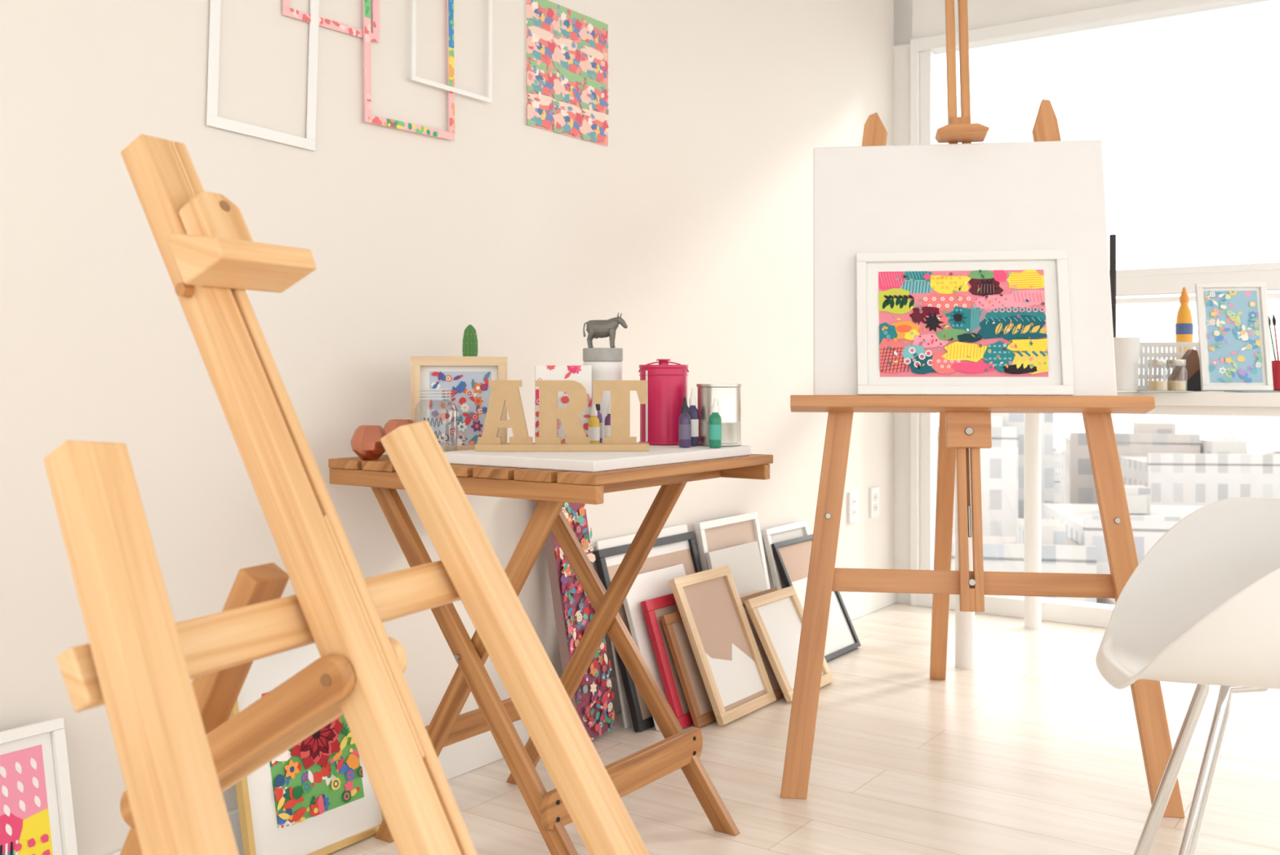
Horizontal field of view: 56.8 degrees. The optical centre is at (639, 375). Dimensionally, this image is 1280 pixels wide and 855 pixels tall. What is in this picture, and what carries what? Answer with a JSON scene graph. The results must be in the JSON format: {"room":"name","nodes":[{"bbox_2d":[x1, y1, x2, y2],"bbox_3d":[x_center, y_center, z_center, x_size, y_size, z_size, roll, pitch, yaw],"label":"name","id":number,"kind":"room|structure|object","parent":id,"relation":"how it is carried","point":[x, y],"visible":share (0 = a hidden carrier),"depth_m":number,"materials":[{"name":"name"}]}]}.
{"room":"art studio","nodes":[
{"label":"art studio","id":0,"kind":"room"},
{"bbox_2d":[0,0,893,854],"bbox_3d":[-0.594,-0.430,2.598,0.120,2.700,5.900,0,0,35],"label":"wall","id":1,"kind":"structure","parent":0,"point":[693,224],"depth_m":2.55,"materials":[{"name":"white paint"}]},
{"bbox_2d":[206,0,319,151],"bbox_3d":[-0.725,-0.658,2.295,0.004,0.408,0.264,0,0,35],"label":"frame","id":2,"kind":"object","parent":1,"relation":"attached to","point":[212,120],"visible":1,"depth_m":2.28,"materials":[{"name":"white paint"}]},
{"bbox_2d":[282,0,379,43],"bbox_3d":[-0.631,-0.881,2.429,0.005,0.342,0.253,0,0,35],"label":"frame","id":3,"kind":"object","parent":1,"relation":"attached to","point":[287,11],"visible":1,"depth_m":2.44,"materials":[{"name":"pink wood"}]},
{"bbox_2d":[363,0,454,140],"bbox_3d":[-0.503,-0.717,2.600,0.005,0.364,0.273,0,0,35],"label":"frame","id":4,"kind":"object","parent":1,"relation":"attached to","point":[368,117],"visible":1,"depth_m":2.59,"materials":[{"name":"pink wood"}]},
{"bbox_2d":[411,0,493,103],"bbox_3d":[-0.425,-0.827,2.701,0.004,0.362,0.262,0,0,35],"label":"frame","id":5,"kind":"object","parent":1,"relation":"attached to","point":[489,100],"visible":1,"depth_m":2.70,"materials":[{"name":"white paint"}]},
{"bbox_2d":[106,591,897,854],"bbox_3d":[-0.567,0.870,2.518,0.014,0.100,5.600,0,0,35],"label":"baseboard","id":6,"kind":"structure","parent":1,"relation":"attached to","point":[460,757],"depth_m":2.79,"materials":[{"name":"white paint"}]},
{"bbox_2d":[524,0,608,146],"bbox_3d":[-0.184,-0.787,3.070,0.007,0.330,0.340,0,0,35],"label":"framed picture","id":7,"kind":"object","parent":1,"relation":"attached to","point":[566,50],"visible":1,"depth_m":3.06,"materials":[{"name":"pink"}]},
{"bbox_2d":[847,490,858,523],"bbox_3d":[0.809,0.495,4.485,0.012,0.116,0.076,0,0,35],"label":"wall socket","id":8,"kind":"object","parent":1,"relation":"attached to","point":[852,496],"visible":1,"depth_m":4.47,"materials":[{"name":"white paint"}]},
{"bbox_2d":[869,486,879,517],"bbox_3d":[0.920,0.495,4.644,0.012,0.116,0.076,0,0,35],"label":"wall socket","id":9,"kind":"object","parent":1,"relation":"attached to","point":[873,491],"visible":1,"depth_m":4.63,"materials":[{"name":"white paint"}]},
{"bbox_2d":[326,602,1279,854],"bbox_3d":[1.164,0.970,1.428,4.500,0.100,5.900,0,0,35],"label":"floor","id":10,"kind":"structure","parent":0,"point":[1028,749],"depth_m":2.77,"materials":[{"name":"beige wood"}]},
{"bbox_2d":[0,716,78,854],"bbox_3d":[-1.010,0.737,1.770,0.092,0.366,0.336,0,0,35],"label":"framed abstract print","id":11,"kind":"object","parent":10,"relation":"on","point":[37,816],"visible":1,"depth_m":1.88,"materials":[{"name":"pink paper"}]},
{"bbox_2d":[228,642,384,854],"bbox_3d":[-0.641,0.712,2.297,0.102,0.416,0.333,0,0,35],"label":"framed botanical print","id":12,"kind":"object","parent":10,"relation":"on","point":[317,797],"visible":0.53,"depth_m":2.27,"materials":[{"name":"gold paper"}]},
{"bbox_2d":[44,133,649,854],"bbox_3d":[-0.297,0.350,1.025,0.907,1.140,0.660,0,0,26],"label":"wooden easel","id":13,"kind":"object","parent":10,"relation":"on","point":[178,747],"visible":1,"depth_m":1.00,"materials":[{"name":"brown wood"}]},
{"bbox_2d":[328,453,773,854],"bbox_3d":[-0.169,0.541,2.394,0.662,0.757,0.610,0,0,35],"label":"folding table","id":14,"kind":"object","parent":10,"relation":"on","point":[550,489],"visible":0.67,"depth_m":2.27,"materials":[{"name":"brown wood"}]},
{"bbox_2d":[350,425,386,459],"bbox_3d":[-0.527,0.130,2.308,0.074,0.066,0.074,0,0,0],"label":"copper vase","id":15,"kind":"object","parent":14,"relation":"on","point":[366,442],"visible":0.93,"depth_m":2.28,"materials":[{"name":"brown metal"}]},
{"bbox_2d":[383,419,414,434],"bbox_3d":[-0.487,0.126,2.409,0.083,0.074,0.083,0,0,0],"label":"copper vase","id":16,"kind":"object","parent":14,"relation":"on","point":[391,424],"visible":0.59,"depth_m":2.38,"materials":[{"name":"brown metal"}]},
{"bbox_2d":[414,388,455,438],"bbox_3d":[-0.405,0.093,2.351,0.084,0.136,0.085,0,0,0],"label":"glass jar","id":17,"kind":"object","parent":14,"relation":"on","point":[420,388],"visible":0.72,"depth_m":2.32,"materials":[{"name":"white"}]},
{"bbox_2d":[410,355,506,451],"bbox_3d":[-0.375,0.061,2.457,0.197,0.203,0.030,0,0,-10],"label":"frame","id":18,"kind":"object","parent":14,"relation":"on","point":[468,377],"visible":0.77,"depth_m":2.45,"materials":[{"name":"multicoloured paper"}]},
{"bbox_2d":[462,324,478,356],"bbox_3d":[-0.371,0.025,2.584,0.066,0.275,0.066,0,0,0],"label":"potted cactus","id":19,"kind":"object","parent":14,"relation":"on","point":[470,343],"visible":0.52,"depth_m":2.57,"materials":[{"name":"plant"}]},
{"bbox_2d":[444,441,751,471],"bbox_3d":[-0.080,0.153,2.328,0.380,0.019,0.534,0,0,35],"label":"canvas","id":20,"kind":"object","parent":14,"relation":"on","point":[586,461],"visible":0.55,"depth_m":2.15},
{"bbox_2d":[475,380,648,451],"bbox_3d":[-0.148,0.076,2.278,0.331,0.135,0.056,0,0,-1],"label":"word sign","id":21,"kind":"object","parent":20,"relation":"on","point":[502,392],"visible":1,"depth_m":2.27,"materials":[{"name":"brown wood"}]},
{"bbox_2d":[534,365,591,442],"bbox_3d":[-0.158,0.060,2.425,0.114,0.164,0.043,0,0,-7],"label":"box","id":22,"kind":"object","parent":20,"relation":"on","point":[582,375],"visible":0.27,"depth_m":2.41,"materials":[{"name":"paper"}]},
{"bbox_2d":[587,402,599,442],"bbox_3d":[-0.092,0.098,2.362,0.023,0.090,0.023,0,0,0],"label":"paint bottle","id":23,"kind":"object","parent":20,"relation":"on","point":[593,428],"visible":0.78,"depth_m":2.35,"materials":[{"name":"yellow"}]},
{"bbox_2d":[595,404,602,442],"bbox_3d":[-0.088,0.090,2.408,0.023,0.104,0.023,0,0,0],"label":"paint bottle","id":24,"kind":"object","parent":20,"relation":"on","point":[599,415],"visible":0.28,"depth_m":2.40,"materials":[{"name":"purple plastic"}]},
{"bbox_2d":[582,361,622,442],"bbox_3d":[-0.079,0.056,2.515,0.084,0.173,0.084,0,0,0],"label":"canister","id":25,"kind":"object","parent":20,"relation":"on","point":[601,371],"visible":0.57,"depth_m":2.48,"materials":[{"name":"paint"}]},
{"bbox_2d":[582,347,622,361],"bbox_3d":[-0.079,-0.045,2.515,0.085,0.028,0.085,0,0,0],"label":"lid","id":26,"kind":"object","parent":25,"relation":"on","point":[589,354],"visible":1,"depth_m":2.48,"materials":[{"name":"white plastic"}]},
{"bbox_2d":[582,312,627,347],"bbox_3d":[-0.074,-0.097,2.513,0.097,0.076,0.036,0,0,16],"label":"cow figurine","id":27,"kind":"object","parent":26,"relation":"on","point":[596,329],"visible":1,"depth_m":2.50,"materials":[{"name":"grey metal"}]},
{"bbox_2d":[604,399,610,436],"bbox_3d":[-0.060,0.095,2.385,0.023,0.095,0.023,0,0,0],"label":"paint bottle","id":28,"kind":"object","parent":20,"relation":"on","point":[607,419],"visible":0.38,"depth_m":2.38,"materials":[{"name":"purple"}]},
{"bbox_2d":[638,359,688,444],"bbox_3d":[0.050,0.053,2.500,0.107,0.178,0.105,0,0,0],"label":"canister","id":29,"kind":"object","parent":20,"relation":"on","point":[667,384],"visible":0.93,"depth_m":2.46,"materials":[{"name":"red metal"}]},
{"bbox_2d":[678,396,691,447],"bbox_3d":[0.090,0.092,2.375,0.025,0.100,0.025,0,0,0],"label":"paint bottle","id":30,"kind":"object","parent":20,"relation":"on","point":[684,420],"visible":1,"depth_m":2.37,"materials":[{"name":"purple plastic"}]},
{"bbox_2d":[688,387,698,445],"bbox_3d":[0.108,0.084,2.425,0.024,0.118,0.024,0,0,0],"label":"paint bottle","id":31,"kind":"object","parent":20,"relation":"on","point":[693,412],"visible":0.84,"depth_m":2.42,"materials":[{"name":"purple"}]},
{"bbox_2d":[708,397,721,447],"bbox_3d":[0.150,0.092,2.362,0.025,0.100,0.025,0,0,0],"label":"paint bottle","id":32,"kind":"object","parent":20,"relation":"on","point":[715,420],"visible":1,"depth_m":2.35,"materials":[{"name":"teal plastic"}]},
{"bbox_2d":[696,383,742,445],"bbox_3d":[0.164,0.080,2.452,0.094,0.126,0.094,0,0,0],"label":"tin can","id":33,"kind":"object","parent":20,"relation":"on","point":[728,396],"visible":0.88,"depth_m":2.42,"materials":[{"name":"grey metal"}]},
{"bbox_2d":[544,502,615,739],"bbox_3d":[-0.158,0.574,2.987,0.096,0.692,0.224,0,0,37],"label":"floral panel","id":34,"kind":"object","parent":10,"relation":"on","point":[592,700],"visible":0.66,"depth_m":2.96,"materials":[{"name":"red"}]},
{"bbox_2d":[595,524,689,728],"bbox_3d":[0.049,0.679,3.296,0.103,0.481,0.440,0,0,35],"label":"canvas","id":35,"kind":"object","parent":10,"relation":"on","point":[616,541],"visible":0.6,"depth_m":3.20},
{"bbox_2d":[592,531,702,731],"bbox_3d":[0.071,0.690,3.283,0.155,0.460,0.465,0,0,35],"label":"picture frame","id":36,"kind":"object","parent":10,"relation":"on","point":[642,717],"visible":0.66,"depth_m":3.16,"materials":[{"name":"grey paint"}]},
{"bbox_2d":[622,564,685,730],"bbox_3d":[0.082,0.728,3.223,0.139,0.384,0.300,0,0,35],"label":"canvas","id":37,"kind":"object","parent":10,"relation":"on","point":[653,584],"visible":0.36,"depth_m":3.15},
{"bbox_2d":[640,592,693,728],"bbox_3d":[0.134,0.757,3.218,0.127,0.326,0.280,0,0,35],"label":"picture frame","id":38,"kind":"object","parent":10,"relation":"on","point":[653,609],"visible":0.41,"depth_m":3.12,"materials":[{"name":"red paint"}]},
{"bbox_2d":[660,610,715,727],"bbox_3d":[0.175,0.778,3.219,0.124,0.283,0.250,0,0,35],"label":"picture frame","id":39,"kind":"object","parent":10,"relation":"on","point":[699,704],"visible":0.4,"depth_m":3.15,"materials":[{"name":"brown wood"}]},
{"bbox_2d":[668,564,776,725],"bbox_3d":[0.231,0.733,3.268,0.174,0.374,0.288,0,0,35],"label":"wooden picture frame","id":40,"kind":"object","parent":10,"relation":"on","point":[732,669],"visible":1,"depth_m":3.26,"materials":[{"name":"brown wood"}]},
{"bbox_2d":[693,511,770,589],"bbox_3d":[0.308,0.678,3.639,0.115,0.484,0.350,0,0,35],"label":"picture frame","id":41,"kind":"object","parent":10,"relation":"on","point":[713,535],"visible":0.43,"depth_m":3.66,"materials":[{"name":"paint"}]},
{"bbox_2d":[705,541,768,595],"bbox_3d":[0.323,0.720,3.586,0.117,0.400,0.290,0,0,35],"label":"canvas","id":42,"kind":"object","parent":10,"relation":"on","point":[744,561],"visible":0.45,"depth_m":3.62},
{"bbox_2d":[739,589,763,597],"bbox_3d":[0.350,0.786,3.494,0.137,0.266,0.250,0,0,35],"label":"wooden picture frame","id":43,"kind":"object","parent":10,"relation":"on","point":[759,590],"visible":0.05,"depth_m":3.57,"materials":[{"name":"brown wood"}]},
{"bbox_2d":[740,586,783,698],"bbox_3d":[0.394,0.783,3.487,0.146,0.273,0.260,0,0,35],"label":"picture frame","id":44,"kind":"object","parent":10,"relation":"on","point":[778,692],"visible":0.25,"depth_m":3.42,"materials":[{"name":"brown wood"}]},
{"bbox_2d":[761,520,809,589],"bbox_3d":[0.532,0.710,3.952,0.125,0.420,0.290,0,0,35],"label":"picture frame","id":45,"kind":"object","parent":10,"relation":"on","point":[784,532],"visible":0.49,"depth_m":3.90,"materials":[{"name":"paint"}]},
{"bbox_2d":[743,585,834,702],"bbox_3d":[0.441,0.781,3.478,0.156,0.278,0.275,0,0,35],"label":"wooden picture frame","id":46,"kind":"object","parent":10,"relation":"on","point":[776,616],"visible":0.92,"depth_m":3.46,"materials":[{"name":"brown wood"}]},
{"bbox_2d":[771,533,861,661],"bbox_3d":[0.585,0.732,3.935,0.185,0.375,0.305,0,0,35],"label":"picture frame","id":47,"kind":"object","parent":10,"relation":"on","point":[792,556],"visible":0.52,"depth_m":3.94,"materials":[{"name":"grey paint"}]},
{"bbox_2d":[780,0,1184,817],"bbox_3d":[0.722,-0.091,3.040,0.831,2.022,1.151,0,0,0],"label":"wooden easel","id":48,"kind":"object","parent":10,"relation":"on","point":[964,420],"visible":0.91,"depth_m":2.64,"materials":[{"name":"brown wood"}]},
{"bbox_2d":[813,139,1116,395],"bbox_3d":[0.735,-0.248,2.731,0.662,0.598,0.159,0,0,8],"label":"canvas","id":49,"kind":"object","parent":48,"relation":"on","point":[1038,195],"visible":0.64,"depth_m":2.75},
{"bbox_2d":[856,249,1073,395],"bbox_3d":[0.728,-0.120,2.676,0.467,0.331,0.096,0,0,8],"label":"framed abstract print","id":50,"kind":"object","parent":48,"relation":"on","point":[967,322],"visible":1,"depth_m":2.67,"materials":[{"name":"multicoloured paper"}]},
{"bbox_2d":[955,390,1279,669],"bbox_3d":[1.889,0.482,3.563,1.800,0.875,0.830,0,0,35],"label":"desk","id":51,"kind":"object","parent":10,"relation":"on","point":[1195,402],"visible":0.34,"depth_m":3.72,"materials":[{"name":"white paint"}]},
{"bbox_2d":[1109,234,1115,337],"bbox_3d":[1.466,-0.191,3.670,0.018,0.470,0.240,0,0,22],"label":"case","id":52,"kind":"object","parent":51,"relation":"on","point":[1112,237],"visible":0.51,"depth_m":3.56,"materials":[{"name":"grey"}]},
{"bbox_2d":[1113,337,1141,390],"bbox_3d":[1.435,-0.035,3.500,0.086,0.158,0.086,0,0,0],"label":"tumbler","id":53,"kind":"object","parent":51,"relation":"on","point":[1126,349],"visible":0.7,"depth_m":3.47,"materials":[{"name":"ceramic"}]},
{"bbox_2d":[1147,359,1167,390],"bbox_3d":[1.500,-0.002,3.430,0.058,0.092,0.058,0,0,0],"label":"glass jar","id":54,"kind":"object","parent":51,"relation":"on","point":[1153,384],"visible":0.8,"depth_m":3.41,"materials":[{"name":"clear glass"}]},
{"bbox_2d":[1137,342,1199,390],"bbox_3d":[1.635,-0.030,3.691,0.224,0.148,0.105,0,0,10],"label":"storage basket","id":55,"kind":"object","parent":51,"relation":"on","point":[1144,376],"visible":0.34,"depth_m":3.65,"materials":[{"name":"white plastic"}]},
{"bbox_2d":[1165,359,1186,391],"bbox_3d":[1.563,-0.002,3.450,0.058,0.092,0.058,0,0,0],"label":"glass jar","id":56,"kind":"object","parent":51,"relation":"on","point":[1171,384],"visible":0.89,"depth_m":3.43,"materials":[{"name":"clear glass"}]},
{"bbox_2d":[1167,349,1201,391],"bbox_3d":[1.645,-0.018,3.565,0.093,0.124,0.064,0,0,10],"label":"pouch","id":57,"kind":"object","parent":51,"relation":"on","point":[1189,373],"visible":0.56,"depth_m":3.54,"materials":[{"name":"brown"}]},
{"bbox_2d":[1175,287,1193,359],"bbox_3d":[1.775,-0.122,3.860,0.052,0.334,0.052,0,0,0],"label":"glue bottle","id":58,"kind":"object","parent":51,"relation":"on","point":[1184,325],"visible":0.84,"depth_m":3.84,"materials":[{"name":"orange plastic"}]},
{"bbox_2d":[1116,390,1279,391],"bbox_3d":[1.612,0.043,3.308,0.680,0.002,0.168,0,0,14],"label":"desk top","id":59,"kind":"object","parent":51,"relation":"on","point":[1117,390],"visible":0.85,"depth_m":3.30,"materials":[{"name":"white wood"}]},
{"bbox_2d":[1195,281,1273,391],"bbox_3d":[1.746,-0.117,3.494,0.192,0.321,0.116,0,0,10],"label":"framed floral print","id":60,"kind":"object","parent":51,"relation":"on","point":[1234,349],"visible":1,"depth_m":3.48,"materials":[{"name":"blue paper"}]},
{"bbox_2d":[1267,314,1279,391],"bbox_3d":[1.948,-0.073,3.604,0.092,0.235,0.076,0,0,34],"label":"mug","id":61,"kind":"object","parent":51,"relation":"on","point":[1275,363],"visible":0.53,"depth_m":3.58,"materials":[{"name":"red ceramic"}]},
{"bbox_2d":[1095,497,1279,854],"bbox_3d":[1.053,0.521,1.919,0.594,0.798,0.646,0,0,0],"label":"armchair","id":62,"kind":"object","parent":10,"relation":"on","point":[1202,606],"visible":1,"depth_m":2.07,"materials":[{"name":"white plastic"}]},
{"bbox_2d":[893,0,1141,604],"bbox_3d":[2.799,-0.430,3.677,4.200,2.700,0.160,0,0,35],"label":"wall","id":63,"kind":"structure","parent":0,"point":[913,19],"depth_m":4.78,"materials":[{"name":"white paint"}]},
{"bbox_2d":[910,0,1279,627],"bbox_3d":[2.762,-0.215,3.641,4.020,2.270,0.120,0,0,35],"label":"window","id":64,"kind":"structure","parent":63,"relation":"in","point":[924,51],"depth_m":4.50,"materials":[{"name":"white paint"}]},
{"label":"outside","id":65,"kind":"structure","parent":0,"visible":0},
{"bbox_2d":[936,413,1279,604],"bbox_3d":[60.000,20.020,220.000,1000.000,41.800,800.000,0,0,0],"label":"city buildings","id":66,"kind":"structure","parent":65,"point":[1168,476],"depth_m":79.67,"materials":[{"name":"grey concrete"}]}
]}

